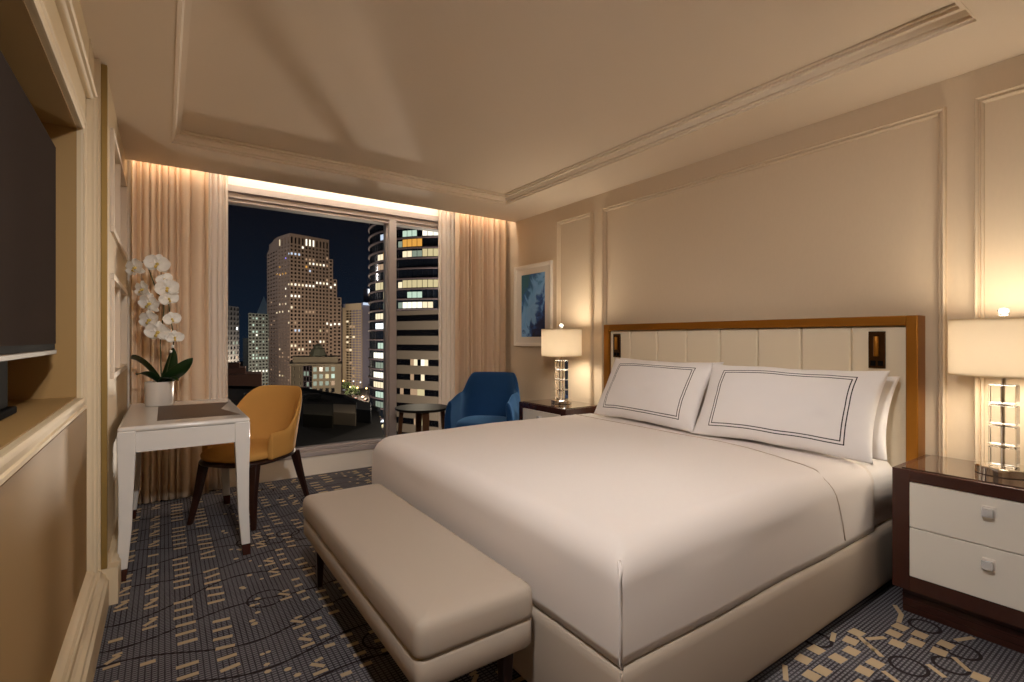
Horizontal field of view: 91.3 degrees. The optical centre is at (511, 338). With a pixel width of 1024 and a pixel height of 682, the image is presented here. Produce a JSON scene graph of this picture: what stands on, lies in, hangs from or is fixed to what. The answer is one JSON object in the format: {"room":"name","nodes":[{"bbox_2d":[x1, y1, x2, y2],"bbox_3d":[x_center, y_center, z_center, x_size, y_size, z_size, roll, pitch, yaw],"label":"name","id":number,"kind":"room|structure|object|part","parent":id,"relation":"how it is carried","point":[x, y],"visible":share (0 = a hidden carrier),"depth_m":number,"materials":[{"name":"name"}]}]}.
{"room":"hotel room","nodes":[
{"label":"hotel room","id":0,"kind":"room"},
{"bbox_2d":[0,0,127,552],"bbox_3d":[-1.305,-0.170,1.102,0.455,2.700,6.100,0,0,-35],"label":"wall","id":1,"kind":"structure","parent":0,"point":[118,386],"depth_m":2.36,"materials":[{"name":"beige paint"}]},
{"bbox_2d":[0,0,76,449],"bbox_3d":[-1.105,-0.276,0.852,0.318,0.988,2.160,0,0,-35],"label":"wall niche","id":2,"kind":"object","parent":1,"relation":"attached to","point":[39,387],"depth_m":1.76,"materials":[{"name":"brown"}]},
{"bbox_2d":[0,50,56,420],"bbox_3d":[-1.252,-0.218,1.146,0.152,0.862,1.230,0,0,-35],"label":"television","id":3,"kind":"object","parent":2,"relation":"on","point":[27,151],"visible":1,"depth_m":1.32,"materials":[{"name":"black plastic"}]},
{"bbox_3d":[-1.218,-0.305,1.169,0.063,0.687,1.230,0,0,-35],"label":"casing","id":4,"kind":"part","parent":3,"relation":"part of","materials":[{"name":"black plastic"}]},
{"bbox_2d":[0,409,86,681],"bbox_3d":[-0.595,0.593,0.418,0.004,0.635,3.745,0,0,-35],"label":"wall panel","id":5,"kind":"object","parent":1,"relation":"attached to","point":[43,504],"depth_m":1.24,"materials":[{"name":"brown"}]},
{"bbox_2d":[0,0,86,485],"bbox_3d":[-0.959,-0.276,0.953,0.013,1.084,2.256,0,0,-35],"label":"trim","id":6,"kind":"structure","parent":1,"relation":"attached to","point":[13,459],"depth_m":1.49,"materials":[{"name":"beige"}]},
{"bbox_2d":[50,0,97,681],"bbox_3d":[-0.580,-0.013,0.425,0.033,1.921,3.826,0,0,-35],"label":"trim","id":7,"kind":"structure","parent":1,"relation":"attached to","point":[62,669],"depth_m":1.96,"materials":[{"name":"beige"}]},
{"bbox_2d":[89,38,93,80],"bbox_3d":[-1.756,-0.105,2.092,0.004,2.230,0.136,0,0,-35],"label":"trim","id":8,"kind":"structure","parent":1,"relation":"attached to","point":[91,53],"depth_m":2.07,"materials":[{"name":"beige paint"}]},
{"bbox_2d":[68,518,120,681],"bbox_3d":[-0.993,1.096,1.063,0.082,0.168,5.680,0,0,-35],"label":"baseboard","id":9,"kind":"structure","parent":1,"relation":"attached to","point":[106,590],"depth_m":1.92,"materials":[{"name":"beige wood"}]},
{"bbox_2d":[94,58,100,570],"bbox_3d":[-1.819,-0.102,2.198,0.022,2.235,0.034,0,0,-35],"label":"trim","id":10,"kind":"structure","parent":1,"relation":"attached to","point":[97,62],"depth_m":2.19,"materials":[{"name":"beige wood"}]},
{"bbox_2d":[101,64,107,569],"bbox_3d":[-1.803,-0.095,2.214,0.022,2.220,0.030,0,0,-35],"label":"trim","id":11,"kind":"structure","parent":1,"relation":"attached to","point":[104,69],"depth_m":2.20,"materials":[{"name":"beige wood"}]},
{"bbox_2d":[110,127,126,259],"bbox_3d":[-2.339,-0.775,2.831,0.210,0.508,1.076,0,0,-35],"label":"wall shelf","id":12,"kind":"object","parent":1,"relation":"attached to","point":[118,182],"visible":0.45,"depth_m":2.87,"materials":[{"name":"beige paint"}]},
{"bbox_2d":[110,273,126,378],"bbox_3d":[-2.339,-0.060,2.831,0.210,0.518,1.076,0,0,-35],"label":"wall shelf","id":13,"kind":"object","parent":1,"relation":"attached to","point":[118,292],"visible":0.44,"depth_m":2.87,"materials":[{"name":"beige paint"}]},
{"bbox_2d":[128,160,437,486],"bbox_3d":[-1.630,-0.190,4.536,3.900,2.740,0.250,0,0,-35],"label":"wall","id":14,"kind":"structure","parent":0,"point":[283,469],"depth_m":4.27,"materials":[{"name":"beige paint"}]},
{"bbox_2d":[228,184,437,460],"bbox_3d":[-1.442,-0.102,4.598,2.720,2.235,0.182,0,0,-35],"label":"window","id":15,"kind":"structure","parent":14,"relation":"in","point":[244,196],"depth_m":4.66,"materials":[{"name":"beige metal"}]},
{"bbox_3d":[-1.442,0.982,4.598,2.720,0.067,0.182,0,0,-35],"label":"sill","id":16,"kind":"part","parent":15,"relation":"part of","materials":[{"name":"silver metal"}]},
{"bbox_2d":[80,0,1023,221],"bbox_3d":[0.085,-1.390,2.068,3.900,0.340,6.100,0,0,-35],"label":"ceiling","id":17,"kind":"structure","parent":0,"point":[499,96],"depth_m":2.45,"materials":[{"name":"beige paint"}]},
{"bbox_2d":[130,160,208,503],"bbox_3d":[-2.479,-0.126,3.640,0.470,2.588,0.047,0,0,-35],"label":"drape","id":18,"kind":"object","parent":17,"relation":"hanging from","point":[169,205],"visible":0.59,"depth_m":3.66,"materials":[{"name":"beige fabric"}]},
{"bbox_2d":[208,173,227,489],"bbox_3d":[-2.311,-0.126,3.858,0.217,2.588,0.039,0,0,-35],"label":"sheer curtain","id":19,"kind":"object","parent":17,"relation":"hanging from","point":[217,183],"visible":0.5,"depth_m":3.88,"materials":[{"name":"beige fabric"}]},
{"bbox_2d":[438,210,454,429],"bbox_3d":[-0.639,-0.126,5.021,0.205,2.588,0.037,0,0,-35],"label":"sheer curtain","id":20,"kind":"object","parent":17,"relation":"hanging from","point":[446,219],"visible":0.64,"depth_m":5.00,"materials":[{"name":"beige fabric"}]},
{"bbox_2d":[455,213,505,395],"bbox_3d":[-0.310,-0.126,5.156,0.593,2.588,0.079,0,0,-35],"label":"drape","id":21,"kind":"object","parent":17,"relation":"hanging from","point":[480,242],"visible":0.63,"depth_m":5.11,"materials":[{"name":"beige fabric"}]},
{"bbox_2d":[172,0,976,204],"bbox_3d":[-0.171,-1.258,2.524,2.522,0.080,3.222,0,0,-35],"label":"trim","id":22,"kind":"structure","parent":17,"relation":"attached to","point":[953,15],"depth_m":2.85,"materials":[{"name":"beige paint"}]},
{"bbox_2d":[93,466,1023,681],"bbox_3d":[0.085,1.229,2.068,3.900,0.101,6.100,0,0,-35],"label":"floor","id":23,"kind":"structure","parent":0,"point":[191,607],"depth_m":2.05,"materials":[{"name":"carpet"}]},
{"bbox_2d":[117,398,250,581],"bbox_3d":[-1.970,0.804,3.009,0.581,0.752,1.090,0,0,-35],"label":"desk","id":24,"kind":"object","parent":23,"relation":"on","point":[189,423],"visible":0.92,"depth_m":2.65,"materials":[{"name":"white paint"}]},
{"bbox_3d":[-1.883,0.786,2.446,0.075,0.668,0.066,0,0,-35],"label":"leg","id":25,"kind":"part","parent":24,"relation":"part of","materials":[{"name":"white paint"}]},
{"bbox_3d":[-2.467,0.786,3.287,0.075,0.668,0.066,0,0,-35],"label":"leg","id":26,"kind":"part","parent":24,"relation":"part of","materials":[{"name":"white paint"}]},
{"bbox_2d":[125,254,192,406],"bbox_3d":[-2.260,-0.052,3.195,0.446,0.960,0.191,0,0,1],"label":"potted orchid","id":27,"kind":"object","parent":24,"relation":"on","point":[160,391],"visible":1,"depth_m":3.15,"materials":[{"name":"white plant"}]},
{"bbox_3d":[-2.359,-0.450,3.134,0.142,0.106,0.037,-12,6,16],"label":"flower","id":28,"kind":"part","parent":27,"relation":"part of","materials":[{"name":"white plant"}]},
{"bbox_3d":[-2.331,-0.316,3.159,0.135,0.101,0.035,-6,3,23],"label":"flower","id":29,"kind":"part","parent":27,"relation":"part of","materials":[{"name":"white plant"}]},
{"bbox_3d":[-2.280,-0.124,3.150,0.149,0.112,0.039,-6,6,12],"label":"flower","id":30,"kind":"part","parent":27,"relation":"part of","materials":[{"name":"white plant"}]},
{"bbox_3d":[-2.277,-0.227,3.149,0.149,0.112,0.039,11,10,7],"label":"flower","id":31,"kind":"part","parent":27,"relation":"part of","materials":[{"name":"white plant"}]},
{"bbox_3d":[-2.287,-0.099,3.185,0.142,0.773,0.041,0,0,-17],"label":"stem","id":32,"kind":"part","parent":27,"relation":"part of","materials":[{"name":"yellow"}]},
{"bbox_3d":[-2.229,-0.476,3.151,0.149,0.112,0.039,12,1,-21],"label":"flower","id":33,"kind":"part","parent":27,"relation":"part of","materials":[{"name":"white plant"}]},
{"bbox_3d":[-2.219,-0.048,3.140,0.159,0.119,0.041,6,11,-7],"label":"flower","id":34,"kind":"part","parent":27,"relation":"part of","materials":[{"name":"white plant"}]},
{"bbox_3d":[-2.263,0.352,3.213,0.156,0.152,0.156,0,0,-35],"label":"pot","id":35,"kind":"part","parent":27,"relation":"part of","materials":[{"name":"white ceramic"}]},
{"bbox_3d":[-2.207,-0.378,3.178,0.100,0.074,0.026,-31,-3,-28],"label":"flower","id":36,"kind":"part","parent":27,"relation":"part of","materials":[{"name":"white plant"}]},
{"bbox_3d":[-2.163,-0.323,3.142,0.142,0.106,0.037,-12,6,-16],"label":"flower","id":37,"kind":"part","parent":27,"relation":"part of","materials":[{"name":"white plant"}]},
{"bbox_3d":[-2.167,-0.256,3.159,0.114,0.085,0.029,-21,24,-35],"label":"flower","id":38,"kind":"part","parent":27,"relation":"part of","materials":[{"name":"white plant"}]},
{"bbox_3d":[-2.206,-0.001,3.202,0.066,0.578,0.060,0,0,29],"label":"stem","id":39,"kind":"part","parent":27,"relation":"part of","materials":[{"name":"green plant"}]},
{"bbox_3d":[-2.153,-0.128,3.168,0.028,0.080,0.107,8,17,44],"label":"flower","id":40,"kind":"part","parent":27,"relation":"part of","materials":[{"name":"white plant"}]},
{"bbox_3d":[-2.133,-0.012,3.167,0.107,0.080,0.028,-6,21,-33],"label":"flower","id":41,"kind":"part","parent":27,"relation":"part of","materials":[{"name":"white plant"}]},
{"bbox_3d":[-2.056,0.786,3.572,0.075,0.668,0.066,0,0,-35],"label":"leg","id":42,"kind":"part","parent":24,"relation":"part of","materials":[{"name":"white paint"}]},
{"bbox_3d":[-1.472,0.786,2.732,0.075,0.668,0.066,0,0,-35],"label":"leg","id":43,"kind":"part","parent":24,"relation":"part of","materials":[{"name":"white paint"}]},
{"bbox_2d":[187,385,308,530],"bbox_3d":[-1.759,0.765,3.410,0.532,0.831,0.652,0,0,11],"label":"desk chair","id":44,"kind":"object","parent":23,"relation":"on","point":[273,411],"visible":0.71,"depth_m":3.43,"materials":[{"name":"leather"}]},
{"bbox_3d":[-2.002,0.985,3.201,0.062,0.390,0.124,0,0,33],"label":"leg","id":45,"kind":"part","parent":44,"relation":"part of","materials":[{"name":"brown wood"}]},
{"bbox_3d":[-1.769,0.741,3.361,0.476,0.068,0.540,0,0,11],"label":"seat","id":46,"kind":"part","parent":44,"relation":"part of","materials":[{"name":"leather"}]},
{"bbox_3d":[-1.767,0.790,3.370,0.504,0.029,0.570,0,0,11],"label":"seat rail","id":47,"kind":"part","parent":44,"relation":"part of","materials":[{"name":"brown wood"}]},
{"bbox_3d":[-1.743,0.563,3.492,0.532,0.434,0.488,0,0,11],"label":"backrest","id":48,"kind":"part","parent":44,"relation":"part of","materials":[{"name":"leather"}]},
{"bbox_3d":[-1.614,0.985,3.124,0.062,0.390,0.124,0,0,-11],"label":"leg","id":49,"kind":"part","parent":44,"relation":"part of","materials":[{"name":"brown wood"}]},
{"bbox_3d":[-1.520,0.985,3.593,0.060,0.390,0.149,0,0,28],"label":"leg","id":50,"kind":"part","parent":44,"relation":"part of","materials":[{"name":"brown wood"}]},
{"bbox_2d":[303,483,531,681],"bbox_3d":[-0.465,0.961,1.954,0.392,0.439,1.330,0,0,-35],"label":"bench","id":51,"kind":"object","parent":23,"relation":"on","point":[444,610],"visible":1,"depth_m":1.55,"materials":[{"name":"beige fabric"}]},
{"bbox_3d":[-0.913,1.056,2.379,0.042,0.247,0.042,0,0,-35],"label":"leg","id":52,"kind":"part","parent":51,"relation":"part of","materials":[{"name":"brown wood"}]},
{"bbox_3d":[-0.021,1.056,1.538,0.042,0.247,0.042,0,0,-35],"label":"leg","id":53,"kind":"part","parent":51,"relation":"part of","materials":[{"name":"brown wood"}]},
{"bbox_2d":[395,404,446,434],"bbox_3d":[-0.816,0.901,4.548,0.484,0.557,0.484,0,0,25],"label":"side table","id":54,"kind":"object","parent":23,"relation":"on","point":[422,411],"visible":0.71,"depth_m":4.46,"materials":[{"name":"black wood"}]},
{"bbox_3d":[-1.008,0.914,4.479,0.070,0.532,0.060,0,0,-20],"label":"leg","id":55,"kind":"part","parent":54,"relation":"part of","materials":[{"name":"brown wood"}]},
{"bbox_3d":[-0.885,0.914,4.740,0.060,0.532,0.070,0,0,-20],"label":"leg","id":56,"kind":"part","parent":54,"relation":"part of","materials":[{"name":"brown wood"}]},
{"bbox_3d":[-0.748,0.914,4.355,0.060,0.532,0.070,0,0,-20],"label":"leg","id":57,"kind":"part","parent":54,"relation":"part of","materials":[{"name":"brown wood"}]},
{"bbox_3d":[-0.624,0.914,4.616,0.070,0.532,0.060,0,0,-20],"label":"leg","id":58,"kind":"part","parent":54,"relation":"part of","materials":[{"name":"brown wood"}]},
{"bbox_2d":[444,372,519,428],"bbox_3d":[-0.233,0.757,4.650,0.620,0.847,0.690,0,0,11],"label":"armchair","id":59,"kind":"object","parent":23,"relation":"on","point":[486,397],"visible":0.66,"depth_m":4.86,"materials":[{"name":"blue fabric"}]},
{"bbox_3d":[-0.250,0.787,4.566,0.490,0.125,0.520,0,0,11],"label":"seat","id":60,"kind":"part","parent":59,"relation":"part of","materials":[{"name":"blue fabric"}]},
{"bbox_2d":[519,399,596,419],"bbox_3d":[0.395,0.866,4.251,0.449,0.629,0.620,0,0,-35],"label":"nightstand","id":61,"kind":"object","parent":23,"relation":"on","point":[533,409],"visible":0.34,"depth_m":4.12,"materials":[{"name":"brown wood"}]},
{"bbox_3d":[0.254,0.699,4.152,0.044,0.187,0.496,0,0,-35],"label":"drawer","id":62,"kind":"part","parent":61,"relation":"part of","materials":[{"name":"white paint"}]},
{"bbox_3d":[0.413,0.553,4.263,0.381,0.004,0.564,0,0,-35],"label":"glass","id":63,"kind":"part","parent":61,"relation":"part of","materials":[{"name":"brown"}]},
{"bbox_2d":[541,324,581,404],"bbox_3d":[0.420,0.214,4.250,0.344,0.674,0.344,0,0,-35],"label":"table lamp","id":64,"kind":"object","parent":61,"relation":"on","point":[561,342],"visible":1,"depth_m":4.14,"materials":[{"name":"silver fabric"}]},
{"bbox_3d":[0.420,0.037,4.250,0.340,0.232,0.340,0,0,-35],"label":"lamp shade","id":65,"kind":"part","parent":64,"relation":"part of","materials":[{"name":"fabric"}]},
{"bbox_2d":[513,416,891,681],"bbox_3d":[0.536,0.882,2.650,1.955,0.595,1.930,0,0,-35],"label":"bed","id":66,"kind":"object","parent":23,"relation":"on","point":[739,643],"visible":0.13,"depth_m":1.66,"materials":[{"name":"beige fabric"}]},
{"bbox_2d":[372,413,874,669],"bbox_3d":[0.410,0.708,2.564,1.640,0.324,1.922,0,0,-35],"label":"duvet","id":67,"kind":"object","parent":66,"relation":"on","point":[632,536],"visible":0.97,"depth_m":1.83,"materials":[{"name":"white fabric"}]},
{"bbox_2d":[594,358,711,432],"bbox_3d":[0.917,0.351,3.334,0.249,0.409,0.860,0,0,-32],"label":"pillow","id":68,"kind":"object","parent":67,"relation":"on","point":[660,393],"visible":0.98,"depth_m":3.20,"materials":[{"name":"white fabric"}]},
{"bbox_2d":[692,363,889,463],"bbox_3d":[1.396,0.351,2.614,0.249,0.402,0.904,0,0,-38],"label":"pillow","id":69,"kind":"object","parent":67,"relation":"on","point":[828,412],"visible":1,"depth_m":2.48,"materials":[{"name":"white fabric"}]},
{"bbox_2d":[620,358,723,424],"bbox_3d":[1.022,0.358,3.481,0.208,0.417,0.884,0,0,-33],"label":"pillow","id":70,"kind":"object","parent":66,"relation":"on","point":[721,363],"visible":0.06,"depth_m":3.22,"materials":[{"name":"white fabric"}]},
{"bbox_3d":[0.559,0.726,2.666,1.900,0.282,1.878,0,0,-35],"label":"mattress","id":71,"kind":"part","parent":66,"relation":"part of","materials":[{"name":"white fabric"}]},
{"bbox_2d":[872,376,899,460],"bbox_3d":[1.529,0.374,2.725,0.203,0.385,0.925,0,0,-37],"label":"pillow","id":72,"kind":"object","parent":66,"relation":"on","point":[879,452],"visible":0.09,"depth_m":2.37,"materials":[{"name":"white fabric"}]},
{"bbox_2d":[892,454,1023,653],"bbox_3d":[1.974,0.866,2.015,0.449,0.629,0.620,0,0,-35],"label":"nightstand","id":73,"kind":"object","parent":23,"relation":"on","point":[958,530],"visible":0.97,"depth_m":1.99,"materials":[{"name":"brown wood"}]},
{"bbox_3d":[1.992,0.553,2.027,0.381,0.004,0.564,0,0,-35],"label":"glass","id":74,"kind":"part","parent":73,"relation":"part of","materials":[{"name":"brown glass"}]},
{"bbox_3d":[1.832,0.699,1.916,0.044,0.187,0.496,0,0,-35],"label":"drawer","id":75,"kind":"part","parent":73,"relation":"part of","materials":[{"name":"white paint"}]},
{"bbox_3d":[1.832,0.897,1.916,0.044,0.203,0.496,0,0,-35],"label":"drawer","id":76,"kind":"part","parent":73,"relation":"part of","materials":[{"name":"white paint"}]},
{"bbox_2d":[948,308,1023,479],"bbox_3d":[1.997,0.214,2.033,0.344,0.674,0.344,0,0,-35],"label":"table lamp","id":77,"kind":"object","parent":73,"relation":"on","point":[977,347],"visible":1,"depth_m":1.99,"materials":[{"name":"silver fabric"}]},
{"bbox_3d":[1.997,0.037,2.033,0.340,0.232,0.340,0,0,-35],"label":"lamp shade","id":78,"kind":"part","parent":77,"relation":"part of","materials":[{"name":"fabric"}]},
{"bbox_3d":[2.029,0.216,2.055,0.242,0.601,0.279,0,0,-35],"label":"rod","id":79,"kind":"part","parent":77,"relation":"part of","materials":[{"name":"silver metal"}]},
{"bbox_3d":[1.800,0.658,1.894,0.027,0.034,0.034,0,0,-35],"label":"knob","id":80,"kind":"part","parent":73,"relation":"part of","materials":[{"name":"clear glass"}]},
{"bbox_3d":[1.800,0.858,1.894,0.027,0.034,0.034,0,0,-35],"label":"knob","id":81,"kind":"part","parent":73,"relation":"part of","materials":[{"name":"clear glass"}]},
{"bbox_3d":[1.813,0.658,1.903,0.005,0.040,0.040,0,0,-35],"label":"knob plate","id":82,"kind":"part","parent":73,"relation":"part of","materials":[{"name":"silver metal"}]},
{"bbox_3d":[1.813,0.858,1.903,0.005,0.040,0.040,0,0,-35],"label":"knob plate","id":83,"kind":"part","parent":73,"relation":"part of","materials":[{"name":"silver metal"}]},
{"bbox_2d":[506,54,1023,464],"bbox_3d":[1.608,-0.170,3.127,0.150,2.700,6.100,0,0,-35],"label":"wall","id":84,"kind":"structure","parent":0,"point":[850,229],"depth_m":2.81,"materials":[{"name":"paint"}]},
{"bbox_2d":[514,260,552,346],"bbox_3d":[0.203,-0.330,4.988,0.031,0.820,0.610,0,0,-35],"label":"framed picture","id":85,"kind":"object","parent":84,"relation":"attached to","point":[533,283],"visible":0.84,"depth_m":4.99,"materials":[{"name":"beige"}]},
{"bbox_2d":[522,272,544,336],"bbox_3d":[0.212,-0.330,4.994,0.005,0.640,0.400,0,0,-35],"label":"print","id":86,"kind":"object","parent":85,"relation":"attached to","point":[533,283],"depth_m":4.99},
{"bbox_2d":[556,212,593,403],"bbox_3d":[0.554,-0.048,4.483,0.033,2.081,0.466,0,0,-35],"label":"trim","id":87,"kind":"structure","parent":84,"relation":"attached to","point":[589,214],"depth_m":4.30,"materials":[{"name":"paint"}]},
{"bbox_2d":[604,315,924,466],"bbox_3d":[1.371,0.510,3.240,0.107,1.240,2.060,0,0,-35],"label":"headboard","id":88,"kind":"object","parent":84,"relation":"attached to","point":[894,344],"visible":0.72,"depth_m":2.76,"materials":[{"name":"brown wood"}]},
{"bbox_2d":[613,334,620,356],"bbox_3d":[0.829,0.058,3.962,0.041,0.185,0.072,0,0,-35],"label":"light","id":89,"kind":"object","parent":88,"relation":"attached to","point":[616,337],"depth_m":3.95,"materials":[{"name":"black plastic"}]},
{"bbox_3d":[0.879,0.409,3.963,0.072,0.941,0.213,0,0,-35],"label":"panel","id":90,"kind":"part","parent":88,"relation":"part of","materials":[{"name":"beige leather"}]},
{"bbox_3d":[1.013,0.409,3.772,0.072,0.941,0.250,0,0,-35],"label":"panel","id":91,"kind":"part","parent":88,"relation":"part of","materials":[{"name":"beige leather"}]},
{"bbox_3d":[1.157,0.409,3.565,0.072,0.941,0.250,0,0,-35],"label":"panel","id":92,"kind":"part","parent":88,"relation":"part of","materials":[{"name":"beige leather"}]},
{"bbox_3d":[1.300,0.409,3.358,0.072,0.941,0.249,0,0,-35],"label":"panel","id":93,"kind":"part","parent":88,"relation":"part of","materials":[{"name":"beige leather"}]},
{"bbox_3d":[1.443,0.409,3.152,0.072,0.941,0.248,0,0,-35],"label":"panel","id":94,"kind":"part","parent":88,"relation":"part of","materials":[{"name":"beige leather"}]},
{"bbox_3d":[1.586,0.409,2.947,0.072,0.941,0.249,0,0,-35],"label":"panel","id":95,"kind":"part","parent":88,"relation":"part of","materials":[{"name":"beige leather"}]},
{"bbox_3d":[1.729,0.409,2.740,0.072,0.941,0.249,0,0,-35],"label":"panel","id":96,"kind":"part","parent":88,"relation":"part of","materials":[{"name":"beige leather"}]},
{"bbox_2d":[868,331,885,368],"bbox_3d":[1.833,0.058,2.516,0.041,0.185,0.072,0,0,-35],"label":"light","id":97,"kind":"object","parent":88,"relation":"attached to","point":[876,339],"depth_m":2.50,"materials":[{"name":"black plastic"}]},
{"bbox_3d":[1.870,0.409,2.538,0.072,0.941,0.240,0,0,-35],"label":"panel","id":98,"kind":"part","parent":88,"relation":"part of","materials":[{"name":"beige leather"}]},
{"bbox_2d":[602,106,946,456],"bbox_3d":[1.397,-0.048,3.270,0.033,2.081,2.241,0,0,-35],"label":"trim","id":99,"kind":"structure","parent":84,"relation":"attached to","point":[941,113],"depth_m":2.37,"materials":[{"name":"paint"}]},
{"bbox_2d":[974,83,1023,460],"bbox_3d":[2.507,-0.048,1.673,0.033,2.081,1.451,0,0,-35],"label":"trim","id":100,"kind":"structure","parent":84,"relation":"attached to","point":[979,102],"depth_m":2.25,"materials":[{"name":"paint"}]},
{"label":"outside","id":101,"kind":"structure","parent":0,"visible":0},
{"bbox_2d":[383,310,438,436],"bbox_3d":[-19.878,12.556,115.762,16.694,37.442,33.788,0,0,-35],"label":"building","id":102,"kind":"structure","parent":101,"point":[417,332],"depth_m":110.26,"materials":[{"name":"clear glass"}]},
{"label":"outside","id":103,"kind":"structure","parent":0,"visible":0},
{"bbox_2d":[228,385,382,446],"bbox_3d":[-29.839,23.467,60.163,26.431,31.426,80.813,0,0,-35],"label":"neighbouring roof","id":104,"kind":"structure","parent":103,"point":[325,417],"depth_m":53.27,"materials":[{"name":"black"}]},
{"bbox_3d":[-17.110,9.967,57.870,1.713,4.426,8.477,0,0,-17],"label":"tank room","id":105,"kind":"part","parent":104,"relation":"part of","materials":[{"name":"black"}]},
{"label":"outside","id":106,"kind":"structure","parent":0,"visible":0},
{"bbox_2d":[239,361,368,401],"bbox_3d":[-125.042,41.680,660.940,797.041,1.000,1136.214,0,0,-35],"label":"street","id":107,"kind":"structure","parent":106,"point":[364,391],"depth_m":387.86,"materials":[{"name":"grey asphalt"}]},
{"bbox_2d":[228,306,238,361],"bbox_3d":[-159.141,11.870,283.628,13.218,58.619,48.565,0,0,-35],"label":"office tower","id":108,"kind":"structure","parent":107,"relation":"on","point":[233,312],"depth_m":274.03,"materials":[{"name":"black concrete"}]},
{"bbox_2d":[243,313,267,385],"bbox_3d":[-180.843,12.239,355.953,18.609,57.881,50.814,0,0,-35],"label":"office tower","id":109,"kind":"structure","parent":107,"relation":"on","point":[255,347],"depth_m":338.96,"materials":[{"name":"grey concrete"}]},
{"bbox_2d":[257,297,266,313],"bbox_3d":[-260.869,-1.734,526.327,14.579,85.828,22.466,0,0,-35],"label":"tower","id":110,"kind":"structure","parent":107,"relation":"on","point":[262,309],"depth_m":522.76,"materials":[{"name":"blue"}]},
{"bbox_2d":[267,233,340,384],"bbox_3d":[-187.784,-21.277,453.094,60.134,124.913,103.401,0,0,-35],"label":"office tower","id":111,"kind":"structure","parent":107,"relation":"on","point":[304,306],"depth_m":412.98,"materials":[{"name":"concrete"}]},
{"bbox_2d":[289,344,340,393],"bbox_3d":[-96.338,22.259,246.911,27.708,39.691,42.246,0,0,-35],"label":"building","id":112,"kind":"structure","parent":107,"relation":"on","point":[317,371],"depth_m":233.76,"materials":[{"name":"beige concrete"}]},
{"bbox_2d":[342,382,350,388],"bbox_3d":[-122.497,36.575,370.324,7.483,9.221,6.793,0,0,-35],"label":"street tree","id":113,"kind":"object","parent":107,"relation":"on","point":[344,384],"visible":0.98,"depth_m":370.01,"materials":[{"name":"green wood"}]},
{"bbox_2d":[344,388,352,395],"bbox_3d":[-107.407,37.047,330.447,6.005,8.279,5.736,0,0,-35],"label":"street tree","id":114,"kind":"object","parent":107,"relation":"on","point":[351,390],"visible":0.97,"depth_m":329.26,"materials":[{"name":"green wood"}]},
{"bbox_2d":[342,302,368,388],"bbox_3d":[-132.128,5.916,430.901,26.026,70.528,48.849,0,0,-35],"label":"tower","id":115,"kind":"structure","parent":107,"relation":"on","point":[355,316],"depth_m":416.83,"materials":[{"name":"beige concrete"}]},
{"bbox_2d":[352,389,361,395],"bbox_3d":[-101.518,36.902,327.965,7.090,8.569,6.365,0,0,-35],"label":"street tree","id":116,"kind":"object","parent":107,"relation":"on","point":[355,390],"visible":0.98,"depth_m":327.25,"materials":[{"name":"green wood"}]},
{"bbox_2d":[363,289,368,302],"bbox_3d":[-135.974,-2.802,480.694,17.826,87.964,28.122,0,0,-35],"label":"office block","id":117,"kind":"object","parent":107,"relation":"on","point":[365,291],"visible":0.21,"depth_m":470.03,"materials":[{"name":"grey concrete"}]},
{"bbox_2d":[368,223,437,430],"bbox_3d":[-28.728,-10.160,232.000,73.000,103.320,73.000,0,0,-35],"label":"round tower","id":118,"kind":"structure","parent":107,"relation":"on","point":[416,250],"depth_m":200.00,"materials":[{"name":"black glass"}]},
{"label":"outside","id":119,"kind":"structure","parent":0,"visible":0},
{"bbox_2d":[228,362,261,385],"bbox_3d":[-75.012,18.921,138.003,12.121,24.518,15.715,0,0,-35],"label":"brick building","id":120,"kind":"structure","parent":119,"point":[237,374],"depth_m":133.32,"materials":[{"name":"brown brick"}]}
]}

